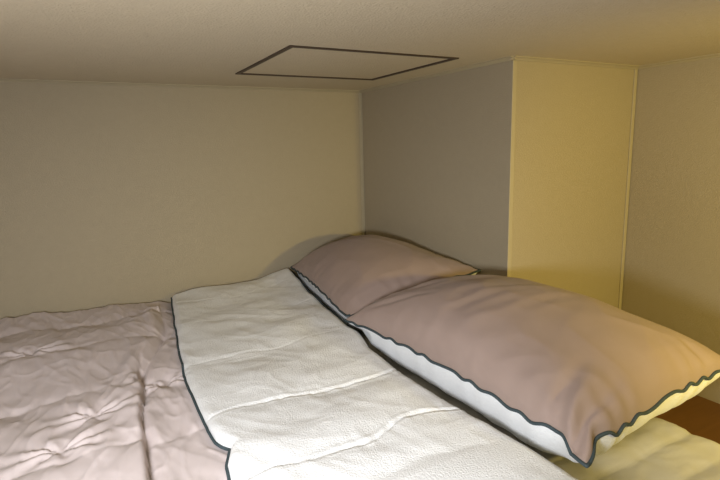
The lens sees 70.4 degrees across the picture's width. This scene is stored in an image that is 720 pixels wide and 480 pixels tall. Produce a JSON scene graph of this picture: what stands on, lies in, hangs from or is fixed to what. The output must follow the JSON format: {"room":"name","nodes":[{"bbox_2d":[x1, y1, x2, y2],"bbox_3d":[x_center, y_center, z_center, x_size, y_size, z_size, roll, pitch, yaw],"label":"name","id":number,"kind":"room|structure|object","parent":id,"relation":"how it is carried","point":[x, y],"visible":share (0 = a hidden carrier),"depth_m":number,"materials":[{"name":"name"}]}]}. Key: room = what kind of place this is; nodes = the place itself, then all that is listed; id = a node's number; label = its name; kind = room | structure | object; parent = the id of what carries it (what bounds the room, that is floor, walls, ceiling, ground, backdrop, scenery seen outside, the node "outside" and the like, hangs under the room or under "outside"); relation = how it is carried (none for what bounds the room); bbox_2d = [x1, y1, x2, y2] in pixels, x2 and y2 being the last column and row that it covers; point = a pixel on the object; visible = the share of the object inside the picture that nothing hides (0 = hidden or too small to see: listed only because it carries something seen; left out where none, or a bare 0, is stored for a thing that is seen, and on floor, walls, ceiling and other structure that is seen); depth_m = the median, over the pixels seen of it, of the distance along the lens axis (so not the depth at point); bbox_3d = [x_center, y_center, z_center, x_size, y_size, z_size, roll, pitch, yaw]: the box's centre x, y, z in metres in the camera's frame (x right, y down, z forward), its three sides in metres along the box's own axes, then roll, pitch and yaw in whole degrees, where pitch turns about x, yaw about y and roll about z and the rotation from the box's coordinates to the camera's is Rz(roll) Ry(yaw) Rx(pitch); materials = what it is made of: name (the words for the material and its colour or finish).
{"room":"bedroom","nodes":[
{"label":"bedroom","id":0,"kind":"room"},
{"bbox_2d":[0,82,361,319],"bbox_3d":[-1.129,0.010,1.559,2.556,0.958,0.100,-7,12,-28],"label":"wall","id":1,"kind":"structure","parent":0,"point":[110,195],"depth_m":1.72,"materials":[{"name":"paint"}]},
{"bbox_2d":[0,79,360,92],"bbox_3d":[-1.069,-0.454,1.445,2.456,0.008,0.020,-7,12,-28],"label":"trim","id":2,"kind":"structure","parent":1,"relation":"attached to","point":[1,80],"depth_m":1.67,"materials":[{"name":"paint"}]},
{"bbox_2d":[359,93,364,234],"bbox_3d":[0.013,-0.124,2.102,0.014,0.930,0.003,-7,12,-28],"label":"trim","id":3,"kind":"structure","parent":1,"relation":"attached to","point":[360,94],"depth_m":2.07,"materials":[{"name":"paint"}]},
{"bbox_2d":[0,0,719,89],"bbox_3d":[0.037,-0.238,-0.055,3.165,0.050,3.938,-7,12,-28],"label":"ceiling","id":4,"kind":"structure","parent":0,"point":[182,42],"depth_m":0.99,"materials":[{"name":"paint"}]},
{"bbox_2d":[235,45,458,80],"bbox_3d":[-0.054,-0.486,1.383,0.457,0.033,0.442,-7,12,-28],"label":"ceiling hatch","id":5,"kind":"object","parent":4,"relation":"attached to","point":[292,60],"visible":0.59,"depth_m":1.35,"materials":[{"name":"paint"}]},
{"bbox_2d":[362,60,633,307],"bbox_3d":[0.457,-0.099,1.938,0.609,0.958,0.917,-7,12,-28],"label":"wall pillar","id":6,"kind":"structure","parent":0,"point":[436,150],"depth_m":1.52,"materials":[{"name":"paint"}]},
{"bbox_2d":[360,56,516,92],"bbox_3d":[0.195,-0.524,1.659,0.020,0.008,0.829,-7,12,-28],"label":"trim","id":7,"kind":"structure","parent":6,"relation":"attached to","point":[505,59],"depth_m":1.54,"materials":[{"name":"paint"}]},
{"bbox_2d":[507,60,516,276],"bbox_3d":[0.411,-0.006,1.400,0.014,0.930,0.003,-7,12,-28],"label":"trim","id":8,"kind":"structure","parent":6,"relation":"attached to","point":[514,67],"depth_m":1.36,"materials":[{"name":"paint"}]},
{"bbox_2d":[510,56,639,68],"bbox_3d":[0.618,-0.492,1.421,0.521,0.008,0.020,-7,12,-28],"label":"trim","id":9,"kind":"structure","parent":6,"relation":"attached to","point":[519,58],"depth_m":1.40,"materials":[{"name":"paint"}]},
{"bbox_2d":[621,57,719,403],"bbox_3d":[1.616,0.161,0.347,0.100,0.958,3.021,-7,12,-28],"label":"wall","id":10,"kind":"structure","parent":0,"point":[671,279],"depth_m":1.49,"materials":[{"name":"paint"}]},
{"bbox_2d":[618,69,637,308],"bbox_3d":[0.847,-0.058,1.628,0.013,0.930,0.004,-7,12,-28],"label":"trim","id":11,"kind":"structure","parent":10,"relation":"attached to","point":[635,70],"depth_m":1.61,"materials":[{"name":"paint"}]},
{"bbox_2d":[638,53,719,68],"bbox_3d":[1.527,-0.307,0.278,0.020,0.008,2.921,-7,12,-28],"label":"trim","id":12,"kind":"structure","parent":10,"relation":"attached to","point":[717,55],"depth_m":1.43,"materials":[{"name":"paint"}]},
{"bbox_2d":[655,395,719,443],"bbox_3d":[0.062,0.758,0.126,3.165,0.060,3.938,-7,12,-28],"label":"floor","id":13,"kind":"structure","parent":0,"point":[700,416],"depth_m":1.38,"materials":[{"name":"brown wood"}]},
{"bbox_3d":[-0.685,0.522,0.929,2.425,0.151,1.550,-7,12,-28],"label":"mattress","id":14,"kind":"object","parent":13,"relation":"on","visible":0},
{"bbox_2d":[311,292,719,479],"bbox_3d":[-0.687,0.427,0.911,2.425,0.038,1.550,-7,12,-28],"label":"sheet","id":15,"kind":"object","parent":14,"relation":"on","point":[660,449],"visible":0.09,"depth_m":0.91,"materials":[{"name":"beige fabric"}]},
{"bbox_2d":[0,268,577,479],"bbox_3d":[-0.824,0.369,0.841,2.092,0.097,1.514,-7,12,-28],"label":"duvet","id":16,"kind":"object","parent":15,"relation":"on","point":[259,379],"visible":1,"depth_m":1.00,"materials":[{"name":"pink fabric"}]},
{"bbox_2d":[290,235,480,329],"bbox_3d":[0.015,0.114,1.718,0.402,0.229,0.707,-7,12,-28],"label":"pillow","id":17,"kind":"object","parent":15,"relation":"on","point":[348,274],"visible":0.79,"depth_m":1.55,"materials":[{"name":"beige fabric"}]},
{"bbox_2d":[344,275,719,467],"bbox_3d":[0.354,0.209,1.160,0.504,0.229,0.744,-7,12,-28],"label":"pillow","id":18,"kind":"object","parent":15,"relation":"on","point":[570,375],"visible":1,"depth_m":0.95,"materials":[{"name":"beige fabric"}]}
]}

